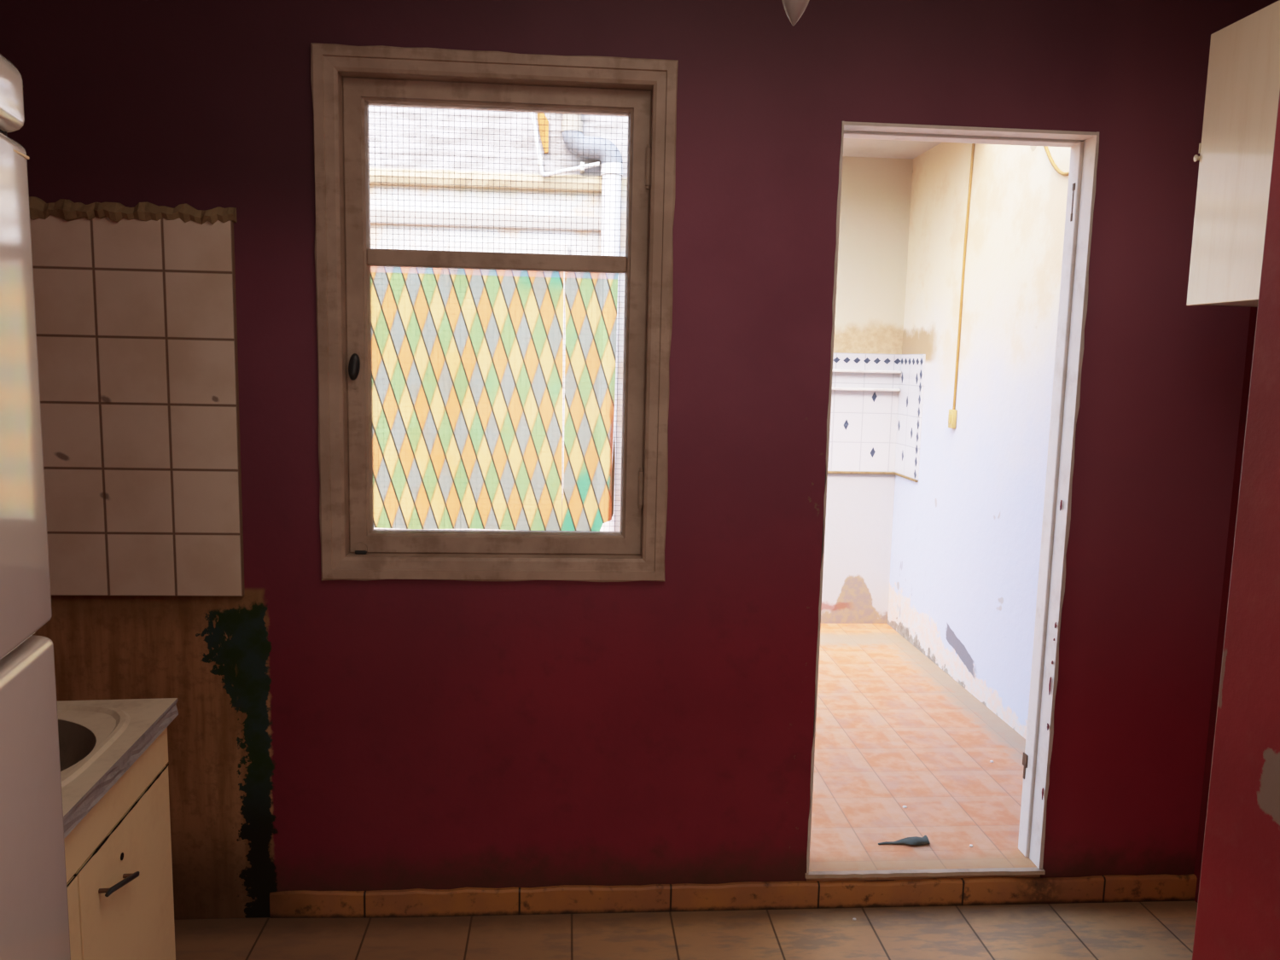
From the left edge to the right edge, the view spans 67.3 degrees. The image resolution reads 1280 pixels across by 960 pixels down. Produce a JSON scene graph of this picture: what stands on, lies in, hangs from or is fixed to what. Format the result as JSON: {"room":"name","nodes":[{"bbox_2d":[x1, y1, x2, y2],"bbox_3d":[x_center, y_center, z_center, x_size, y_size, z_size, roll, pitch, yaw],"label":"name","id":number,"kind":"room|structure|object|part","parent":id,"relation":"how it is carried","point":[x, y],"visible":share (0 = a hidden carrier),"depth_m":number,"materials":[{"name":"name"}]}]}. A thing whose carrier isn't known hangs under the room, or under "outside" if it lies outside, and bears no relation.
{"room":"kitchen","nodes":[
{"label":"kitchen","id":0,"kind":"room"},
{"bbox_2d":[368,105,628,531],"bbox_3d":[-1.072,-1.800,6.481,5.200,5.100,0.282,1,7,-4],"label":"wall","id":1,"kind":"structure","parent":0,"point":[418,160],"depth_m":6.39,"materials":[{"name":"paint"}]},
{"bbox_3d":[-1.959,-1.744,6.334,3.410,0.095,0.075,1,7,-4],"label":"moulding","id":2,"kind":"part","parent":1,"relation":"part of","materials":[{"name":"white paint"}]},
{"bbox_3d":[-1.948,-2.007,6.293,3.420,0.117,0.092,1,7,-4],"label":"cornice","id":3,"kind":"part","parent":1,"relation":"part of","materials":[{"name":"stone"}]},
{"bbox_2d":[530,112,599,176],"bbox_3d":[-0.507,-2.607,6.300,0.508,1.231,0.119,1,7,-4],"label":"conduit","id":4,"kind":"object","parent":1,"relation":"attached to","point":[532,115],"visible":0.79,"depth_m":6.32,"materials":[{"name":"white plastic"}]},
{"bbox_2d":[561,113,622,531],"bbox_3d":[-0.324,-1.822,6.393,0.410,4.802,0.144,1,7,-4],"label":"drainpipe","id":5,"kind":"object","parent":1,"relation":"attached to","point":[573,119],"visible":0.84,"depth_m":6.33,"materials":[{"name":"white plastic"}]},
{"bbox_2d":[0,0,1279,919],"bbox_3d":[0.012,-0.168,2.503,3.400,2.700,0.143,1,7,-4],"label":"wall","id":6,"kind":"structure","parent":0,"point":[341,735],"depth_m":2.47,"materials":[{"name":"red paint"}]},
{"bbox_3d":[-1.288,-0.171,2.362,0.587,0.928,0.018,1,7,-4],"label":"tile panel","id":7,"kind":"part","parent":6,"relation":"part of","materials":[{"name":"white tile"}]},
{"bbox_2d":[310,42,678,581],"bbox_3d":[-0.362,-0.393,2.451,0.880,1.305,0.117,1,7,-4],"label":"window","id":8,"kind":"structure","parent":6,"relation":"in","point":[440,382],"depth_m":2.47,"materials":[{"name":"beige paint"}]},
{"bbox_3d":[-0.721,-0.285,2.422,0.029,0.068,0.021,1,7,-4],"label":"handle knob","id":9,"kind":"part","parent":8,"relation":"part of","materials":[{"name":"black metal"}]},
{"bbox_3d":[-0.721,-0.288,2.434,0.030,0.116,0.005,1,7,-4],"label":"handle plate","id":10,"kind":"part","parent":8,"relation":"part of","materials":[{"name":"beige paint"}]},
{"bbox_3d":[-0.371,-0.200,2.504,0.650,0.682,0.004,1,7,-4],"label":"glass pane","id":11,"kind":"part","parent":8,"relation":"part of","materials":[{"name":"multicoloured glass"}]},
{"bbox_2d":[269,873,1197,918],"bbox_3d":[0.300,1.144,2.646,2.570,0.075,0.016,1,7,-4],"label":"baseboard","id":12,"kind":"structure","parent":6,"relation":"attached to","point":[994,890],"depth_m":2.63,"materials":[{"name":"orange tile"}]},
{"bbox_2d":[804,121,1099,878],"bbox_3d":[0.815,0.098,2.611,0.682,2.013,0.125,1,7,-4],"label":"door frame","id":13,"kind":"structure","parent":6,"relation":"in","point":[1085,145],"depth_m":2.60,"materials":[{"name":"white paint"}]},
{"bbox_3d":[1.110,0.826,2.776,0.004,0.074,0.025,1,7,-4],"label":"strike plate","id":14,"kind":"part","parent":13,"relation":"part of","materials":[{"name":"metal"}]},
{"bbox_2d":[174,901,1197,959],"bbox_3d":[0.149,1.508,0.418,3.400,0.100,4.710,1,7,-4],"label":"floor","id":15,"kind":"structure","parent":0,"point":[1157,930],"depth_m":2.52,"materials":[{"name":"beige tile"}]},
{"bbox_2d":[0,53,70,959],"bbox_3d":[-0.954,0.460,0.874,0.606,1.818,0.600,0,7,-13],"label":"fridge","id":16,"kind":"object","parent":15,"relation":"on","point":[34,920],"visible":1,"depth_m":1.09,"materials":[{"name":"white metal"}]},
{"bbox_3d":[-0.674,-0.404,0.825,0.071,0.081,0.600,0,7,-13],"label":"panel","id":17,"kind":"part","parent":16,"relation":"part of","materials":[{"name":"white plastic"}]},
{"bbox_3d":[-0.661,-0.338,0.837,0.032,0.004,0.572,0,7,-13],"label":"door trim","id":18,"kind":"part","parent":16,"relation":"part of","materials":[{"name":"beige plastic"}]},
{"bbox_3d":[-0.681,-0.071,0.867,0.071,0.569,0.600,0,7,-13],"label":"door","id":19,"kind":"part","parent":16,"relation":"part of","materials":[{"name":"white metal"}]},
{"bbox_3d":[-0.700,0.756,0.971,0.071,1.066,0.600,0,7,-13],"label":"door","id":20,"kind":"part","parent":16,"relation":"part of","materials":[{"name":"white metal"}]},
{"bbox_2d":[64,727,175,959],"bbox_3d":[-1.145,0.877,1.534,0.632,0.816,0.544,0,7,-8],"label":"base cabinet","id":21,"kind":"object","parent":15,"relation":"on","point":[119,864],"visible":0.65,"depth_m":1.60,"materials":[{"name":"beige laminate"}]},
{"bbox_3d":[-0.837,0.899,1.382,0.020,0.615,0.155,0,7,-8],"label":"cupboard door","id":22,"kind":"part","parent":21,"relation":"part of","materials":[{"name":"beige laminate"}]},
{"bbox_3d":[-0.833,0.639,1.497,0.020,0.007,0.007,0,7,-8],"label":"handle post","id":23,"kind":"part","parent":21,"relation":"part of","materials":[{"name":"metal"}]},
{"bbox_2d":[57,698,178,838],"bbox_3d":[-1.155,0.499,1.477,0.669,0.129,0.560,0,7,-8],"label":"countertop","id":24,"kind":"structure","parent":21,"relation":"on","point":[100,740],"depth_m":1.64,"materials":[{"name":"stone"}]},
{"bbox_2d":[58,719,96,771],"bbox_3d":[-1.111,0.499,1.519,0.455,0.120,0.371,0,7,-8],"label":"basin","id":25,"kind":"object","parent":24,"relation":"in","point":[77,737],"depth_m":1.66,"materials":[{"name":"ceramic"}]},
{"bbox_3d":[-0.831,0.648,1.548,0.009,0.041,0.125,0,7,-8],"label":"handle","id":26,"kind":"part","parent":21,"relation":"part of","materials":[{"name":"black metal"}]},
{"bbox_3d":[-0.847,0.655,1.593,0.020,0.007,0.007,0,7,-8],"label":"handle post","id":27,"kind":"part","parent":21,"relation":"part of","materials":[{"name":"metal"}]},
{"bbox_2d":[820,156,913,623],"bbox_3d":[0.897,-0.547,5.095,0.949,2.652,0.120,1,7,-4],"label":"wall","id":28,"kind":"structure","parent":0,"point":[875,194],"depth_m":5.03,"materials":[{"name":"paint"}]},
{"bbox_2d":[827,352,901,474],"bbox_3d":[0.974,-0.349,5.045,0.799,0.634,0.044,1,7,-4],"label":"wall tiles","id":29,"kind":"structure","parent":28,"relation":"attached to","point":[864,412],"depth_m":5.07,"materials":[{"name":"white tile"}]},
{"bbox_2d":[843,138,941,158],"bbox_3d":[0.965,-1.692,4.401,0.949,0.205,0.975,1,7,-4],"label":"ceiling","id":30,"kind":"structure","parent":0,"point":[852,147],"depth_m":4.70,"materials":[{"name":"white paint"}]},
{"bbox_2d":[806,623,1040,881],"bbox_3d":[-0.983,0.877,4.850,5.200,0.198,4.596,1,7,-4],"label":"floor","id":31,"kind":"structure","parent":0,"point":[894,730],"depth_m":3.37,"materials":[{"name":"tile"}]},
{"bbox_2d":[878,835,930,844],"bbox_3d":[0.776,1.060,2.825,0.154,0.021,0.038,0,7,-9],"label":"scrap","id":32,"kind":"object","parent":31,"relation":"on","point":[909,840],"visible":1,"depth_m":2.82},
{"bbox_2d":[886,142,1070,738],"bbox_3d":[1.534,-0.388,3.942,0.150,2.652,2.534,1,7,-4],"label":"wall","id":33,"kind":"structure","parent":0,"point":[966,536],"depth_m":4.07,"materials":[{"name":"paint"}]},
{"bbox_2d":[894,354,925,482],"bbox_3d":[1.377,-0.324,4.921,0.016,0.634,0.330,1,7,-4],"label":"wall tiles","id":34,"kind":"structure","parent":33,"relation":"attached to","point":[912,366],"depth_m":4.90,"materials":[{"name":"white tile"}]},
{"bbox_2d":[948,409,956,428],"bbox_3d":[1.412,-0.277,4.355,0.026,0.084,0.048,1,7,-4],"label":"light switch","id":35,"kind":"object","parent":33,"relation":"attached to","point":[952,413],"visible":1,"depth_m":4.33,"materials":[{"name":"plastic"}]},
{"bbox_2d":[952,143,974,409],"bbox_3d":[1.436,-0.931,4.252,0.014,1.251,0.061,1,7,-4],"label":"cable","id":36,"kind":"object","parent":33,"relation":"attached to","point":[973,144],"visible":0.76,"depth_m":4.27,"materials":[{"name":"beige plastic"}]},
{"bbox_2d":[1043,145,1069,175],"bbox_3d":[1.501,-1.253,3.475,0.012,0.338,0.405,1,7,-4],"label":"loose cable","id":37,"kind":"object","parent":33,"relation":"attached to","point":[1046,149],"visible":0.44,"depth_m":3.48,"materials":[{"name":"beige plastic"}]},
{"bbox_2d":[1193,306,1257,902],"bbox_3d":[1.830,0.148,0.315,0.100,2.700,4.600,1,7,-4],"label":"wall","id":38,"kind":"structure","parent":0,"point":[1253,317],"depth_m":2.63,"materials":[{"name":"red paint"}]},
{"bbox_2d":[1186,0,1279,307],"bbox_3d":[1.492,-0.660,1.850,0.359,0.609,0.814,1,7,-4],"label":"upper cabinet","id":39,"kind":"object","parent":38,"relation":"attached to","point":[1236,147],"visible":0.99,"depth_m":2.10,"materials":[{"name":"white wood"}]},
{"bbox_2d":[1192,91,1279,959],"bbox_3d":[1.337,0.109,0.540,0.850,2.700,1.728,1,7,-4],"label":"wall pier","id":40,"kind":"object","parent":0,"point":[1238,910],"visible":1,"depth_m":1.33,"materials":[{"name":"red paint"}]},
{"bbox_3d":[0.212,-1.279,0.068,3.400,0.120,4.710,1,7,-4],"label":"ceiling","id":41,"kind":"structure","parent":0,"visible":0},
{"bbox_2d":[781,0,809,25],"bbox_3d":[0.268,-1.077,1.559,0.084,0.648,0.083,1,7,-4],"label":"hanging bulb","id":42,"kind":"object","parent":41,"relation":"hanging from","point":[794,9],"visible":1,"depth_m":1.58,"materials":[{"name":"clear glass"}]}
]}

